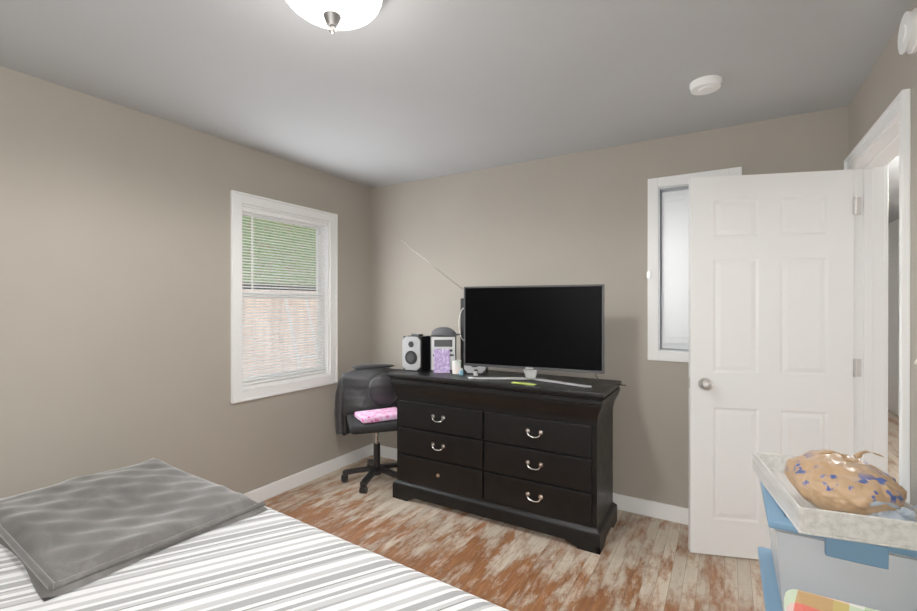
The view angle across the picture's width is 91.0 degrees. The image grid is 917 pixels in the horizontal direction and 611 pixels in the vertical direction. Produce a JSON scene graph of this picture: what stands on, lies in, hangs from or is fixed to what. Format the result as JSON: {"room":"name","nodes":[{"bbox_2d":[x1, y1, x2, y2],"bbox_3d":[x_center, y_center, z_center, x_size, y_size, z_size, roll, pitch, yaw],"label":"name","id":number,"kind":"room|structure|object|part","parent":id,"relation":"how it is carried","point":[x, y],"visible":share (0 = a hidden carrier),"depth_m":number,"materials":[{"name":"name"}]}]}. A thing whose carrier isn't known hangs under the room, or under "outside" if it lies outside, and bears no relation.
{"room":"bedroom","nodes":[
{"label":"bedroom","id":0,"kind":"room"},
{"bbox_2d":[0,66,371,498],"bbox_3d":[-1.850,0.146,2.375,0.120,2.400,4.240,0,0,31],"label":"wall","id":1,"kind":"structure","parent":0,"point":[115,286],"depth_m":2.43,"materials":[{"name":"paint"}]},
{"bbox_2d":[230,190,337,403],"bbox_3d":[-1.278,-0.056,3.317,0.146,1.372,0.912,0,0,31],"label":"window","id":2,"kind":"structure","parent":1,"relation":"in","point":[238,200],"depth_m":3.29,"materials":[{"name":"white"}]},
{"bbox_3d":[-1.299,-0.066,3.329,0.033,1.104,0.674,0,0,31],"label":"glass","id":3,"kind":"part","parent":2,"relation":"part of","materials":[{"name":"clear glass"}]},
{"bbox_3d":[-1.298,-0.061,3.329,0.055,1.194,0.744,0,0,31],"label":"window sash","id":4,"kind":"part","parent":2,"relation":"part of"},
{"bbox_2d":[242,206,326,385],"bbox_3d":[-1.253,-0.063,3.302,0.036,1.188,0.736,0,0,31],"label":"window blinds","id":5,"kind":"object","parent":2,"relation":"attached to","point":[252,211],"visible":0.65,"depth_m":3.25,"materials":[{"name":"white plastic"}]},
{"bbox_2d":[244,443,372,502],"bbox_3d":[-1.792,1.296,2.342,0.014,0.100,4.000,0,0,31],"label":"baseboard","id":6,"kind":"structure","parent":1,"relation":"attached to","point":[269,491],"depth_m":3.42,"materials":[{"name":"white wood"}]},
{"bbox_2d":[403,241,463,289],"bbox_3d":[-0.176,-0.313,3.479,0.550,0.391,0.096,0,0,31],"label":"antenna","id":7,"kind":"object","parent":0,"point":[403,241],"depth_m":3.48,"materials":[{"name":"silver metal"}]},
{"bbox_2d":[0,0,913,222],"bbox_3d":[1.678,-1.106,3.303,5.600,0.100,9.800,0,0,31],"label":"ceiling","id":8,"kind":"structure","parent":0,"point":[392,92],"depth_m":2.01,"materials":[{"name":"paint"}]},
{"bbox_2d":[286,0,385,33],"bbox_3d":[-0.409,-0.966,1.458,0.350,0.174,0.350,0,0,31],"label":"ceiling light","id":9,"kind":"object","parent":8,"relation":"attached to","point":[332,16],"visible":1,"depth_m":1.45,"materials":[{"name":"white glass"}]},
{"bbox_2d":[689,75,721,94],"bbox_3d":[1.166,-1.034,2.126,0.136,0.039,0.136,0,0,31],"label":"smoke detector","id":10,"kind":"object","parent":8,"relation":"attached to","point":[707,84],"visible":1,"depth_m":2.10,"materials":[{"name":"white plastic"}]},
{"bbox_2d":[264,409,898,610],"bbox_3d":[1.678,1.394,3.307,5.600,0.100,9.800,0,0,31],"label":"floor","id":11,"kind":"structure","parent":0,"point":[642,563],"depth_m":2.42,"materials":[{"name":"brown wood"}]},
{"bbox_2d":[0,506,508,610],"bbox_3d":[-1.147,1.005,0.923,2.400,0.645,2.040,0,0,34],"label":"bed","id":12,"kind":"object","parent":11,"relation":"on","point":[270,559],"visible":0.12,"depth_m":1.35,"materials":[{"name":"grey fabric"}]},
{"bbox_2d":[0,458,268,601],"bbox_3d":[-1.369,0.796,1.825,1.004,0.055,0.705,0,0,34],"label":"throw blanket","id":13,"kind":"object","parent":12,"relation":"on","point":[64,537],"visible":1,"depth_m":1.67,"materials":[{"name":"grey fabric"}]},
{"bbox_2d":[334,363,402,493],"bbox_3d":[-0.660,0.909,3.505,0.577,0.868,0.592,0,0,-17],"label":"chair","id":14,"kind":"object","parent":11,"relation":"on","point":[365,398],"visible":0.85,"depth_m":3.57,"materials":[{"name":"black leather"}]},
{"bbox_3d":[-0.624,0.889,3.449,0.430,0.065,0.420,0,0,-17],"label":"seat","id":15,"kind":"part","parent":14,"relation":"part of","materials":[{"name":"black fabric"}]},
{"bbox_2d":[388,369,621,554],"bbox_3d":[0.264,0.907,2.982,1.468,0.874,0.488,0,0,31],"label":"dresser","id":16,"kind":"object","parent":11,"relation":"on","point":[538,457],"visible":1,"depth_m":2.72,"materials":[{"name":"black wood"}]},
{"bbox_2d":[402,335,430,370],"bbox_3d":[-0.308,0.345,3.289,0.150,0.245,0.159,0,0,26],"label":"speaker","id":17,"kind":"object","parent":16,"relation":"on","point":[416,353],"visible":1,"depth_m":3.23},
{"bbox_2d":[434,349,449,372],"bbox_3d":[-0.117,0.385,3.132,0.110,0.165,0.003,0,-8,1],"label":"photo card","id":18,"kind":"object","parent":16,"relation":"on","point":[441,360],"visible":0.86,"depth_m":3.13,"materials":[{"name":"purple paper"}]},
{"bbox_2d":[431,327,459,370],"bbox_3d":[-0.090,0.312,3.254,0.295,0.311,0.317,0,0,1],"label":"stereo","id":19,"kind":"object","parent":16,"relation":"on","point":[442,342],"depth_m":3.20,"materials":[{"name":"white plastic"}]},
{"bbox_3d":[-0.090,0.184,3.254,0.176,0.055,0.264,0,0,-34],"label":"cap","id":20,"kind":"part","parent":19,"relation":"part of","materials":[{"name":"grey plastic"}]},
{"bbox_2d":[452,360,460,373],"bbox_3d":[-0.012,0.423,3.101,0.062,0.089,0.062,0,0,31],"label":"candle jar","id":21,"kind":"object","parent":16,"relation":"on","point":[456,365],"visible":0.92,"depth_m":3.08,"materials":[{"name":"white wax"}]},
{"bbox_2d":[464,366,487,373],"bbox_3d":[0.124,0.345,3.152,0.150,0.245,0.159,0,0,11],"label":"speaker","id":22,"kind":"object","parent":16,"relation":"on","point":[480,369],"visible":0.19,"depth_m":3.08},
{"bbox_3d":[0.151,0.931,2.791,0.775,0.418,0.016,0,0,31],"label":"handle","id":23,"kind":"part","parent":16,"relation":"part of","materials":[{"name":"silver metal"}]},
{"bbox_2d":[511,382,535,384],"bbox_3d":[0.391,0.468,2.703,0.150,0.001,0.044,0,0,35],"label":"paper note","id":24,"kind":"object","parent":16,"relation":"on","point":[523,383],"visible":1,"depth_m":2.70,"materials":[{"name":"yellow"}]},
{"bbox_2d":[464,284,625,387],"bbox_3d":[0.494,0.172,2.768,1.003,0.592,0.174,0,0,24],"label":"tv","id":25,"kind":"object","parent":16,"relation":"on","point":[530,330],"visible":1,"depth_m":2.77,"materials":[{"name":"black plastic"}]},
{"bbox_2d":[758,547,781,610],"bbox_3d":[1.302,1.179,1.555,0.422,0.333,0.572,0,0,31],"label":"tote","id":26,"kind":"object","parent":11,"relation":"on","point":[772,601],"visible":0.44,"depth_m":1.65,"materials":[{"name":"blue plastic"}]},
{"bbox_2d":[760,481,916,610],"bbox_3d":[1.302,0.841,1.555,0.422,0.333,0.572,0,0,31],"label":"tote","id":27,"kind":"object","parent":26,"relation":"on","point":[878,577],"visible":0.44,"depth_m":1.35,"materials":[{"name":"white plastic"}]},
{"bbox_2d":[752,449,916,550],"bbox_3d":[1.263,0.565,1.511,0.356,0.212,0.546,0,0,21],"label":"box","id":28,"kind":"object","parent":27,"relation":"on","point":[830,494],"visible":1,"depth_m":1.33,"materials":[{"name":"white cardboard"}]},
{"bbox_3d":[1.302,0.711,1.555,0.422,0.073,0.572,0,0,31],"label":"lid","id":29,"kind":"part","parent":27,"relation":"part of","materials":[{"name":"blue"}]},
{"bbox_3d":[0.859,1.125,0.886,0.566,0.445,0.610,0,0,31],"label":"hamper","id":30,"kind":"object","parent":11,"relation":"on","visible":0},
{"bbox_3d":[0.874,0.866,0.882,0.400,0.070,0.560,0,0,31],"label":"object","id":31,"kind":"object","parent":30,"relation":"on","visible":0},
{"bbox_2d":[784,589,877,610],"bbox_3d":[0.897,0.786,0.880,0.380,0.085,0.550,0,0,31],"label":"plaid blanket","id":32,"kind":"object","parent":31,"relation":"on","point":[796,600],"visible":1,"depth_m":1.13,"materials":[{"name":"multicoloured fabric"}]},
{"bbox_2d":[372,106,848,507],"bbox_3d":[0.677,0.144,3.283,3.300,2.400,0.140,0,0,31],"label":"wall","id":33,"kind":"structure","parent":0,"point":[580,218],"depth_m":3.06,"materials":[{"name":"paint"}]},
{"bbox_2d":[459,298,463,368],"bbox_3d":[0.046,0.205,3.348,0.034,0.513,0.096,0,0,31],"label":"cable","id":34,"kind":"object","parent":33,"relation":"on","point":[461,317],"depth_m":3.31,"materials":[{"name":"white plastic"}]},
{"bbox_2d":[380,445,688,524],"bbox_3d":[0.638,1.294,3.218,3.272,0.100,0.014,0,0,31],"label":"baseboard","id":35,"kind":"structure","parent":33,"relation":"attached to","point":[667,512],"depth_m":2.88,"materials":[{"name":"white wood"}]},
{"bbox_2d":[647,167,741,361],"bbox_3d":[1.448,-0.229,2.785,0.511,1.154,0.128,0,0,31],"label":"window","id":36,"kind":"structure","parent":33,"relation":"attached to","point":[668,271],"depth_m":2.84,"materials":[{"name":"white glass"}]},
{"bbox_2d":[849,0,916,507],"bbox_3d":[1.092,0.648,0.631,0.120,3.400,4.240,0,0,31],"label":"wall","id":37,"kind":"structure","parent":0,"point":[891,75],"depth_m":1.63,"materials":[{"name":"paint"}]},
{"bbox_2d":[688,169,856,558],"bbox_3d":[1.635,0.323,2.369,0.773,2.025,0.046,0,0,12],"label":"door","id":38,"kind":"structure","parent":37,"relation":"in","point":[771,307],"depth_m":2.37,"materials":[{"name":"white wood"}]},
{"bbox_2d":[689,378,713,390],"bbox_3d":[1.308,0.420,2.442,0.104,0.066,0.175,0,0,12],"label":"door knob","id":39,"kind":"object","parent":38,"relation":"attached to","point":[707,384],"depth_m":2.37,"materials":[{"name":"silver metal"}]},
{"bbox_3d":[2.007,0.321,2.290,0.013,1.740,0.040,0,0,12],"label":"door hinge","id":40,"kind":"part","parent":38,"relation":"part of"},
{"bbox_2d":[844,88,910,502],"bbox_3d":[1.867,0.292,1.937,0.168,2.108,0.908,0,0,31],"label":"door frame","id":41,"kind":"structure","parent":37,"relation":"attached to","point":[869,298],"depth_m":2.24,"materials":[{"name":"white wood"}]},
{"bbox_2d":[898,8,916,54],"bbox_3d":[1.536,-0.931,1.535,0.039,0.140,0.140,0,0,31],"label":"smoke detector","id":42,"kind":"object","parent":37,"relation":"attached to","point":[907,38],"visible":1,"depth_m":1.52,"materials":[{"name":"white plastic"}]},
{"bbox_2d":[888,218,898,415],"bbox_3d":[3.689,0.145,2.578,0.100,2.400,8.200,0,0,31],"label":"wall","id":43,"kind":"structure","parent":0,"point":[893,316],"depth_m":5.61,"materials":[{"name":"white paint"}]},
{"label":"outside","id":44,"kind":"structure","parent":0,"visible":0},
{"bbox_2d":[242,216,315,285],"bbox_3d":[-5.735,-1.164,9.328,0.100,7.000,16.000,0,0,31],"label":"trees","id":45,"kind":"object","parent":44,"point":[290,230],"depth_m":11.29,"materials":[{"name":"green plant"}]},
{"bbox_3d":[-2.824,1.948,7.606,6.870,0.020,16.000,0,0,31],"label":"ground","id":46,"kind":"structure","parent":44,"visible":0},
{"bbox_2d":[242,290,316,376],"bbox_3d":[-2.553,0.828,7.444,0.100,2.220,10.000,0,0,31],"label":"fence","id":47,"kind":"object","parent":46,"relation":"on","point":[277,330],"depth_m":6.93,"materials":[{"name":"wood"}]},
{"bbox_2d":[242,282,315,290],"bbox_3d":[-2.428,-0.272,7.368,0.170,0.100,10.000,0,0,31],"label":"window blind","id":48,"kind":"object","parent":47,"relation":"attached to","point":[278,286],"depth_m":6.75,"materials":[{"name":"white plastic"}]},
{"bbox_2d":[284,298,316,367],"bbox_3d":[-2.324,0.879,7.017,0.700,2.129,0.436,0,0,31],"label":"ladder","id":49,"kind":"object","parent":46,"relation":"on","point":[292,329],"depth_m":6.98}
]}

